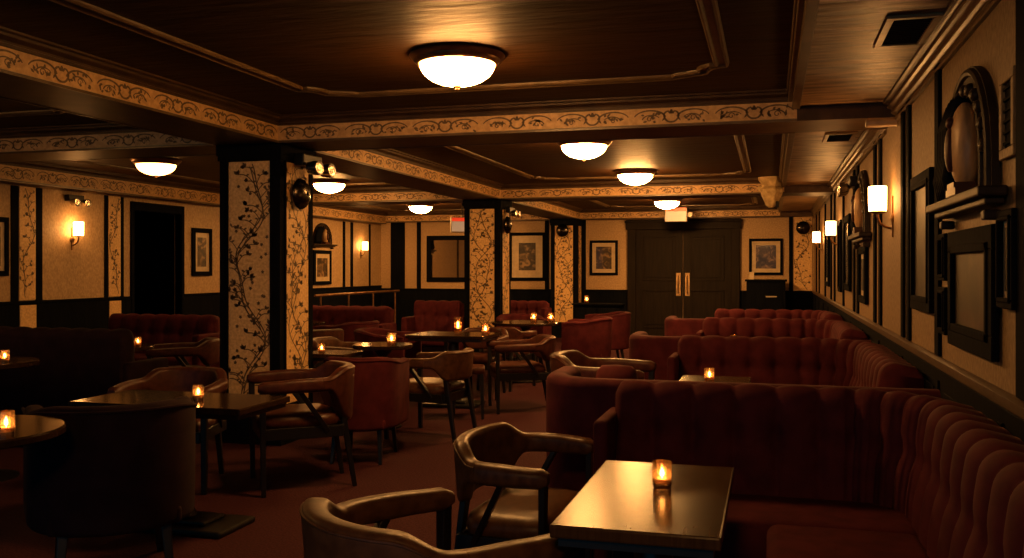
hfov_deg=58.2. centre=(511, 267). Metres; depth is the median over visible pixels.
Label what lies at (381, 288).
trim
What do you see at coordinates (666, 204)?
ceiling lamp
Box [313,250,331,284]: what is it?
framed picture
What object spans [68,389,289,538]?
table
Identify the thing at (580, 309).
sideboard
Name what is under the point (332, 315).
tufted bench
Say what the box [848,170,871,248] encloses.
arched niche
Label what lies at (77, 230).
wall sconce
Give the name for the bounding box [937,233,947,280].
framed picture
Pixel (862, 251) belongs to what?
framed picture
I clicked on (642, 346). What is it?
curved sofa
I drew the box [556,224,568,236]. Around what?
bell
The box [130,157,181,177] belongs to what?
ceiling lamp
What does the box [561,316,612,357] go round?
tub chair
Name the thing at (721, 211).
ceiling beam
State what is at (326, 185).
ceiling lamp
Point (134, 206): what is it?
trim
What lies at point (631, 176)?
ceiling lamp
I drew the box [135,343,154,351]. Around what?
round table
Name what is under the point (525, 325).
round table
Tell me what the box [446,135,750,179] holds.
trim
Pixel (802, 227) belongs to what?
bell
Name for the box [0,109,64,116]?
trim
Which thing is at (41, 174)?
ceiling beam
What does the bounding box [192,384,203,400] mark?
votive candle
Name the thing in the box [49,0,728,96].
trim
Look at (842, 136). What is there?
ceiling vent
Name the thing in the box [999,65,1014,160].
air vent
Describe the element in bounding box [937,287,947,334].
framed picture
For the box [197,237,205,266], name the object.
artwork
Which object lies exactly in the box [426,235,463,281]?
wall mirror
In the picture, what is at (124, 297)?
trim
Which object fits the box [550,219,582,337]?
pillar
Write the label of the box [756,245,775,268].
artwork
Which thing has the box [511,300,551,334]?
tufted bench
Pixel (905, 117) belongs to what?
trim
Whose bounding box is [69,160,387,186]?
trim
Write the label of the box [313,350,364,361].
table
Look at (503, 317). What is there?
tub chair
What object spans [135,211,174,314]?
doorway
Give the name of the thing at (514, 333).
leather armchair
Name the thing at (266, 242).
pillar
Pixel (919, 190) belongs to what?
artwork
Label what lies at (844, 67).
ceiling
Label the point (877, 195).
wall sconce
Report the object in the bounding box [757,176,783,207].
carved corbel
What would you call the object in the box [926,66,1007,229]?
arched niche
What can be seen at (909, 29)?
ceiling vent
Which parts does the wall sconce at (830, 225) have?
lamp shade, arm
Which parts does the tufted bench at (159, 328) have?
arm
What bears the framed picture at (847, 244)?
attached to the wall at (991, 46)
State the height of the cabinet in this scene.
1.200 m
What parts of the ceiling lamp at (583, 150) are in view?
lamp shade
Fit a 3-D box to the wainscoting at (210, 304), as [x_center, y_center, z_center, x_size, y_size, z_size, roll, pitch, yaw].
[-3.853,0.920,16.907,0.020,1.000,7.100,0,0,16]
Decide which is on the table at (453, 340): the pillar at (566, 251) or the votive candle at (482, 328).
the votive candle at (482, 328)
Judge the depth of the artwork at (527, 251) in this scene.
19.42 m
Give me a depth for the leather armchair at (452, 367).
7.54 m
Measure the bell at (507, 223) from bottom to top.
0.260 m
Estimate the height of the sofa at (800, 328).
0.919 m
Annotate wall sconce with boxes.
[70,222,83,249]
[360,242,367,257]
[813,232,822,253]
[826,221,836,244]
[868,186,893,236]
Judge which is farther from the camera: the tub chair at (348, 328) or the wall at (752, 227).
the wall at (752, 227)
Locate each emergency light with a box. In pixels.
[64,194,90,206]
[294,153,335,177]
[506,207,520,216]
[837,176,855,196]
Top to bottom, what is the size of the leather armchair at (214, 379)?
0.740 m
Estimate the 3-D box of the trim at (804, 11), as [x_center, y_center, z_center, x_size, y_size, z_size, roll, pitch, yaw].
[2.497,-1.145,8.335,0.090,0.130,19.800,0,0,16]
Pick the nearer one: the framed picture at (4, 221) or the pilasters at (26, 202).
the framed picture at (4, 221)
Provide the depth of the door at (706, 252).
18.39 m
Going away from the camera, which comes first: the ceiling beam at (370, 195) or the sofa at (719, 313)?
the sofa at (719, 313)
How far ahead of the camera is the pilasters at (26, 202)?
10.76 m
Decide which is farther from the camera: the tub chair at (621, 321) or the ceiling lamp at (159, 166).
the tub chair at (621, 321)
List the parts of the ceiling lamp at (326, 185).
lamp shade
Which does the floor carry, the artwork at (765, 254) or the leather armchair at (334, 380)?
the leather armchair at (334, 380)
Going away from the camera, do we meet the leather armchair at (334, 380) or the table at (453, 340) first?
the leather armchair at (334, 380)
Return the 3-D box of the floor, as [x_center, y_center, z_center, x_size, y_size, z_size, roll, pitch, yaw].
[-2.222,1.450,9.820,11.400,0.060,20.100,0,0,16]
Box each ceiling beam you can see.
[0,26,582,218]
[0,123,215,162]
[0,162,387,223]
[278,89,894,151]
[313,187,462,205]
[386,206,813,222]
[500,177,832,201]
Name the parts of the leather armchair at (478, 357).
leg, backrest, seat, armrest, leg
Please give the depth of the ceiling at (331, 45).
5.24 m
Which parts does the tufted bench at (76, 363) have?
arm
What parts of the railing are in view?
handrail, post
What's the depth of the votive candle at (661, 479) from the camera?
2.84 m
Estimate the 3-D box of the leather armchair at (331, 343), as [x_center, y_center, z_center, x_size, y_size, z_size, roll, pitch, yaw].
[-1.641,1.052,8.898,0.666,0.740,0.670,0,0,16]
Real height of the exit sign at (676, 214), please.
0.310 m
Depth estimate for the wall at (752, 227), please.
19.06 m
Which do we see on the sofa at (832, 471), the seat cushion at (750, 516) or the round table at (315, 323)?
the seat cushion at (750, 516)
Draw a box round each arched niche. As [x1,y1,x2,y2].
[313,223,337,248]
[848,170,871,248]
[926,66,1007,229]
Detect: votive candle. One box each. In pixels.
[0,350,9,362]
[0,410,14,436]
[134,337,141,345]
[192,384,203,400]
[318,343,324,352]
[387,332,395,344]
[454,317,461,334]
[481,323,489,334]
[530,312,536,321]
[547,312,553,321]
[652,460,671,489]
[704,368,713,381]
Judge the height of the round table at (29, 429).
0.800 m
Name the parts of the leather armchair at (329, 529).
backrest, armrest, leg, armrest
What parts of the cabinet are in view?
door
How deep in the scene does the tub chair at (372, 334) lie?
9.48 m
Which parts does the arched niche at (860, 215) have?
arch frame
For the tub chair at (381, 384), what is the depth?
6.61 m
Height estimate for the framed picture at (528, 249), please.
1.020 m
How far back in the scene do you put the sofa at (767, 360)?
6.61 m
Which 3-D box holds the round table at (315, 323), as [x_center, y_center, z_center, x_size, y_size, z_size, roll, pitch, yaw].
[-2.674,1.050,11.609,0.640,0.740,0.640,0,0,16]
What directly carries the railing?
on the floor
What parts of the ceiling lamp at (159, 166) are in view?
lamp shade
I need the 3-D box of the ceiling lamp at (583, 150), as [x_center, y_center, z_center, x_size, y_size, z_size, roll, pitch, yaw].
[0.681,-1.106,8.691,0.544,0.208,0.544,0,0,16]
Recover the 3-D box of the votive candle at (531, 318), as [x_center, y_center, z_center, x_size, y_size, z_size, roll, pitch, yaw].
[0.273,0.619,11.559,0.083,0.122,0.083,0,0,16]
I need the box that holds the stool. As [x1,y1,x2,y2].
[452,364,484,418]
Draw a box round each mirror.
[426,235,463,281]
[933,96,968,201]
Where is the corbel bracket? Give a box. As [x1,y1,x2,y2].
[865,117,897,127]
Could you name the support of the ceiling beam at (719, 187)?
attached to the ceiling at (331, 45)
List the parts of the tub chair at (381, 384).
leg, leg, leg, seat, leg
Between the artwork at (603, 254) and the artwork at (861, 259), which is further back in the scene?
the artwork at (603, 254)
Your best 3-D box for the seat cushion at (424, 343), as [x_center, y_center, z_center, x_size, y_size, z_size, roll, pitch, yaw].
[-1.193,1.040,13.394,0.684,0.160,0.420,0,0,16]
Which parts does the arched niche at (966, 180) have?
arch frame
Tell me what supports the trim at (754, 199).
attached to the ceiling at (331, 45)
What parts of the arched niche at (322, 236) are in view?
arch frame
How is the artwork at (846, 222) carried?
attached to the framed picture at (847, 244)
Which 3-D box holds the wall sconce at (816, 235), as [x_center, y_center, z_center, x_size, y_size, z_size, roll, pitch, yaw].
[4.894,-0.404,14.725,0.159,0.347,0.118,0,0,16]
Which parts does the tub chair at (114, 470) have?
leg, seat, leg, leg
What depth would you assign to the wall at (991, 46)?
4.79 m
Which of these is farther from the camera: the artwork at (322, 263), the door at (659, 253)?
the door at (659, 253)
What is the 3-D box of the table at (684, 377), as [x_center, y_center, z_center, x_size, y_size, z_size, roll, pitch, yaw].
[1.178,1.050,5.403,0.420,0.740,0.820,0,0,16]
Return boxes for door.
[636,229,682,335]
[683,229,730,318]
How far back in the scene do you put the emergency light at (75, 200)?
11.24 m
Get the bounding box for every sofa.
[546,366,940,554]
[593,380,1023,557]
[629,331,870,379]
[665,316,703,335]
[667,335,923,388]
[696,317,867,339]
[714,309,843,320]
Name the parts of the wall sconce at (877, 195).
lamp shade, arm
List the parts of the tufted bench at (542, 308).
arm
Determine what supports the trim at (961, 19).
attached to the wall at (991, 46)
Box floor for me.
[0,338,628,557]
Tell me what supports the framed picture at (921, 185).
attached to the wall at (991, 46)
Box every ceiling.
[0,0,793,211]
[781,0,950,210]
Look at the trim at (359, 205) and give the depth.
18.97 m
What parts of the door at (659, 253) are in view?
handle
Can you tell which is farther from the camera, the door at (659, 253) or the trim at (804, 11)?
the door at (659, 253)
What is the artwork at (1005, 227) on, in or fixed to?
attached to the framed picture at (1006, 220)
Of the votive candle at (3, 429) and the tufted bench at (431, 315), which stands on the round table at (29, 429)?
the votive candle at (3, 429)
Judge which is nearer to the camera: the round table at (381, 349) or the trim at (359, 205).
the round table at (381, 349)
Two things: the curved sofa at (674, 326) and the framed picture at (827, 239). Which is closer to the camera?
the curved sofa at (674, 326)
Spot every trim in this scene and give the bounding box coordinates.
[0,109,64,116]
[0,296,131,305]
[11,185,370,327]
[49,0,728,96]
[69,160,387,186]
[130,201,184,314]
[185,285,381,296]
[359,205,463,210]
[381,288,811,292]
[391,217,811,290]
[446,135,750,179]
[589,197,757,207]
[625,218,742,334]
[777,0,819,211]
[810,0,1000,217]
[812,290,1023,419]
[816,0,1023,400]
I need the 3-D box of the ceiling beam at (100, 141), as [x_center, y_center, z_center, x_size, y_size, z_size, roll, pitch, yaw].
[-4.229,-1.103,8.281,3.970,0.214,0.700,0,0,16]
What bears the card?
on the cabinet
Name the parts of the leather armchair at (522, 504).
leg, seat rail, backrest, armrest, seat, leg, armrest, leg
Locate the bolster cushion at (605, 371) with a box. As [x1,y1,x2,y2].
[596,365,637,378]
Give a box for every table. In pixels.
[0,356,40,481]
[0,415,65,449]
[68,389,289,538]
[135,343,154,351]
[313,321,325,325]
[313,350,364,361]
[352,342,412,429]
[406,331,499,408]
[492,320,558,382]
[550,460,733,557]
[679,375,750,382]
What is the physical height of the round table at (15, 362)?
0.790 m
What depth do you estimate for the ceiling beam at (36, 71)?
6.17 m
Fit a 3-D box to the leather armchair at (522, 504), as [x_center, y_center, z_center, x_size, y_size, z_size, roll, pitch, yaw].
[0.026,1.052,3.797,0.473,0.740,0.777,0,0,20]
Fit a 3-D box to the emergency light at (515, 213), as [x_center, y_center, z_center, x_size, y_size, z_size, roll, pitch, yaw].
[0.017,-0.825,13.625,0.162,0.146,0.292,0,0,16]
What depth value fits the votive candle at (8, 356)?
6.14 m
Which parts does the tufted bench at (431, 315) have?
arm, arm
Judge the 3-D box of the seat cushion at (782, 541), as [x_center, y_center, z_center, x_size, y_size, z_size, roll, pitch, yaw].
[1.119,1.032,3.054,0.530,0.175,0.644,0,0,16]
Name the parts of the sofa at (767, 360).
arm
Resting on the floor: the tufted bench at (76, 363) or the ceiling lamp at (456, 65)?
the tufted bench at (76, 363)
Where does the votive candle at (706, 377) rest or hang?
on the table at (684, 377)
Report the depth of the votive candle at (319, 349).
8.03 m
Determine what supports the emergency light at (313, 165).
attached to the pillar at (266, 242)
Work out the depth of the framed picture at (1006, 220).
3.11 m
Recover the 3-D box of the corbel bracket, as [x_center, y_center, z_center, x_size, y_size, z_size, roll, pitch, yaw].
[2.434,-0.960,6.067,0.198,0.066,0.068,0,0,16]
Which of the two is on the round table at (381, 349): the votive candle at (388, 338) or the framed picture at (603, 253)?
the votive candle at (388, 338)
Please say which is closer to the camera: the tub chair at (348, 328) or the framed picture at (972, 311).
the framed picture at (972, 311)
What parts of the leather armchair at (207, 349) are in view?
armrest, armrest, seat, backrest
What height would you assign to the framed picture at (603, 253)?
0.720 m
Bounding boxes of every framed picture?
[0,217,8,275]
[191,228,211,275]
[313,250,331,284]
[511,232,545,280]
[590,240,617,274]
[749,238,782,274]
[825,231,829,286]
[837,219,841,291]
[843,213,851,290]
[858,247,867,304]
[910,167,933,313]
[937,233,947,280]
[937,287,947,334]
[947,224,998,361]
[996,208,1016,309]
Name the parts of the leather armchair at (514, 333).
leg, backrest, seat, leg, seat rail, armrest, leg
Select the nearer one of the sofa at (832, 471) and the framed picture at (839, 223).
the sofa at (832, 471)
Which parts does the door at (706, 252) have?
handle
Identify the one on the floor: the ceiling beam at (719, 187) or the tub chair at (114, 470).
the tub chair at (114, 470)
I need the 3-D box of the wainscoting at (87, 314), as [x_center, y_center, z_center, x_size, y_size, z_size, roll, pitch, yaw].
[-6.717,0.920,6.732,0.020,1.000,11.720,0,0,16]
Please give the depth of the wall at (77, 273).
11.80 m
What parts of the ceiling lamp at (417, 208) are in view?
lamp shade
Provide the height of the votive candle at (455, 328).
0.178 m
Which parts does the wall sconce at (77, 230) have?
arm, lamp shade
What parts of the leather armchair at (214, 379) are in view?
armrest, backrest, leg, seat, seat rail, armrest, leg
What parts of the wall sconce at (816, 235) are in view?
lamp shade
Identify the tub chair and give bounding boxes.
[21,396,196,557]
[314,320,379,341]
[323,356,410,464]
[354,327,421,378]
[496,314,547,361]
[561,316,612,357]
[585,311,630,358]
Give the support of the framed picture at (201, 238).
attached to the wall at (77, 273)
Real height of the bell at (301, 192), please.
0.260 m
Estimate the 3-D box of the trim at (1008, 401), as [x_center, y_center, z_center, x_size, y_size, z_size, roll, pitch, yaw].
[3.138,0.470,8.259,0.035,0.070,19.980,0,0,16]
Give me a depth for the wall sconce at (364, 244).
19.28 m
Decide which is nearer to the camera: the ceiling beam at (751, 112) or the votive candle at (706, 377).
the votive candle at (706, 377)
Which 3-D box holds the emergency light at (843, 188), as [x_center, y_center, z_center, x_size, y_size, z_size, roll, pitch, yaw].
[3.253,-0.789,8.922,0.162,0.182,0.324,0,0,16]
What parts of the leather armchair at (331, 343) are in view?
backrest, armrest, armrest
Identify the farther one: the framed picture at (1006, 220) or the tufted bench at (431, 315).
the tufted bench at (431, 315)
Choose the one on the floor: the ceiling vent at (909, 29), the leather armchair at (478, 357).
the leather armchair at (478, 357)
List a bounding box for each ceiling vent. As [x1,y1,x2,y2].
[822,132,857,142]
[873,12,943,47]
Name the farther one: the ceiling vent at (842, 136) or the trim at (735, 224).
the trim at (735, 224)
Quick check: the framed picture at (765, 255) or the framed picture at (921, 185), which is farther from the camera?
the framed picture at (765, 255)
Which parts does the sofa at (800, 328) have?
arm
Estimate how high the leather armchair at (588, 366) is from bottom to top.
0.829 m
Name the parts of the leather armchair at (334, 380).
leg, leg, armrest, armrest, seat, seat rail, backrest, leg, leg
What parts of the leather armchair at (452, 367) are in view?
leg, armrest, leg, armrest, seat, seat rail, backrest, leg, leg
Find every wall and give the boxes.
[0,182,380,313]
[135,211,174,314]
[381,217,813,292]
[814,0,1014,394]
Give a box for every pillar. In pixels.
[216,143,315,445]
[463,199,511,351]
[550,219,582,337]
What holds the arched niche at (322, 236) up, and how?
attached to the wall at (77, 273)
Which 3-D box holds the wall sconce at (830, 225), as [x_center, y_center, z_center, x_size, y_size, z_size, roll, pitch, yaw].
[3.891,-0.394,11.163,0.159,0.347,0.118,0,0,16]
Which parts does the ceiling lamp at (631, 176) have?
lamp shade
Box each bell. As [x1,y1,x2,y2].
[292,178,310,209]
[504,216,511,233]
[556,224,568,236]
[796,221,809,233]
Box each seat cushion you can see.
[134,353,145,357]
[134,355,191,365]
[422,341,443,345]
[622,493,916,557]
[766,524,928,557]
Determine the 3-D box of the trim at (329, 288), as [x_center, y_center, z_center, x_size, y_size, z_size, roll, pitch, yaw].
[-3.845,0.415,16.905,0.035,0.070,7.100,0,0,16]
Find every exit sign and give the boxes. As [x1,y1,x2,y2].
[450,215,463,231]
[665,206,692,221]
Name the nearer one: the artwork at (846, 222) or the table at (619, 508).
the table at (619, 508)
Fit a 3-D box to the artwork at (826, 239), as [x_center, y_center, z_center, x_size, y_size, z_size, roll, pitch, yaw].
[4.536,-0.140,13.215,0.009,0.560,0.560,0,0,16]
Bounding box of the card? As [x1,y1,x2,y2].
[749,272,753,278]
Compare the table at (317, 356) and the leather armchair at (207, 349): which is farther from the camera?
the leather armchair at (207, 349)
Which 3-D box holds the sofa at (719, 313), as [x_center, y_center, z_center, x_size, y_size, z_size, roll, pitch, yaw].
[3.063,0.961,10.799,1.485,0.919,1.150,0,0,16]
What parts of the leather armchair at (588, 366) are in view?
backrest, armrest, armrest, leg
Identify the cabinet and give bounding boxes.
[745,279,786,309]
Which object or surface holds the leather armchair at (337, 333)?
on the floor
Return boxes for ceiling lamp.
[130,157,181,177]
[313,178,348,194]
[406,204,434,214]
[409,43,504,90]
[556,140,612,161]
[613,168,656,186]
[651,199,682,209]
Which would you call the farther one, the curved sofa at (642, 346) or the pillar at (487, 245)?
the pillar at (487, 245)
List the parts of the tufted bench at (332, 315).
arm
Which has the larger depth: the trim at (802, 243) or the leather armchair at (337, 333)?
the trim at (802, 243)
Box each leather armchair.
[107,366,227,494]
[146,337,219,366]
[247,360,356,497]
[299,487,581,557]
[313,329,343,366]
[313,337,369,403]
[384,348,476,442]
[444,327,508,399]
[453,422,592,557]
[476,326,536,391]
[486,334,555,413]
[550,350,655,379]
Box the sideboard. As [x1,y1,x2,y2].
[572,302,625,318]
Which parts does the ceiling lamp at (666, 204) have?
lamp shade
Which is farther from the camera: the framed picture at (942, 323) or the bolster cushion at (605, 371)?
the bolster cushion at (605, 371)
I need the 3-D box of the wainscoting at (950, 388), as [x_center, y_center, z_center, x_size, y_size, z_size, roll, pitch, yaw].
[3.140,0.955,8.258,0.030,0.930,20.000,0,0,16]
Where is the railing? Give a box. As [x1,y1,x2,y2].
[314,290,399,322]
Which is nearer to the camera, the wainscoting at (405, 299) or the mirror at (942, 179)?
the mirror at (942, 179)
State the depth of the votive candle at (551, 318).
11.54 m
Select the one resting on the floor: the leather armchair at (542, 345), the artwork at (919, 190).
the leather armchair at (542, 345)
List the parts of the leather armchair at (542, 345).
leg, leg, armrest, armrest, seat, seat rail, backrest, leg, leg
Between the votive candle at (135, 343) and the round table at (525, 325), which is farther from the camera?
the round table at (525, 325)
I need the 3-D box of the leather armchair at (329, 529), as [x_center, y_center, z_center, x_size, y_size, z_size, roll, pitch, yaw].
[-0.270,1.052,2.691,0.666,0.740,0.750,0,0,-38]
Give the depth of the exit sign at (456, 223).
16.71 m
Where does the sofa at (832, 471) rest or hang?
on the floor
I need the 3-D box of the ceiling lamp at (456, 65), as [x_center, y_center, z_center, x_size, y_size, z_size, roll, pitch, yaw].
[-0.310,-1.106,5.209,0.544,0.208,0.544,0,0,16]
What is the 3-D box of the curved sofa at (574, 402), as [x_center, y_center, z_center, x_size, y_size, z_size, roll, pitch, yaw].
[1.067,0.978,4.546,1.830,0.885,0.650,0,0,16]
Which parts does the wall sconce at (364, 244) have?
lamp shade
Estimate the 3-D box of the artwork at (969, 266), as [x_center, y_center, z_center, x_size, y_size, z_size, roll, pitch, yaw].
[1.867,0.090,3.734,0.009,0.320,0.680,0,0,16]
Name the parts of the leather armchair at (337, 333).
backrest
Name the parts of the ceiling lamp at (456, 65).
lamp shade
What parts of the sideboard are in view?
door, door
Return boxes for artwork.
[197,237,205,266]
[317,258,327,276]
[519,243,535,269]
[596,247,611,268]
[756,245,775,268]
[826,239,826,277]
[846,222,847,282]
[861,259,862,290]
[915,186,924,296]
[955,252,983,331]
[1005,227,1006,290]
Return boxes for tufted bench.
[0,326,167,446]
[108,313,219,367]
[313,305,396,367]
[401,300,463,351]
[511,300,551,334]
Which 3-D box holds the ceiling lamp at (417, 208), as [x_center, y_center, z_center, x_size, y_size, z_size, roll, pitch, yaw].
[-1.722,-1.106,17.315,0.544,0.208,0.544,0,0,16]
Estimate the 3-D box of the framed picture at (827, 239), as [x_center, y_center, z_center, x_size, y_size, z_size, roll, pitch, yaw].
[4.528,-0.140,13.217,0.034,0.800,0.800,0,0,16]

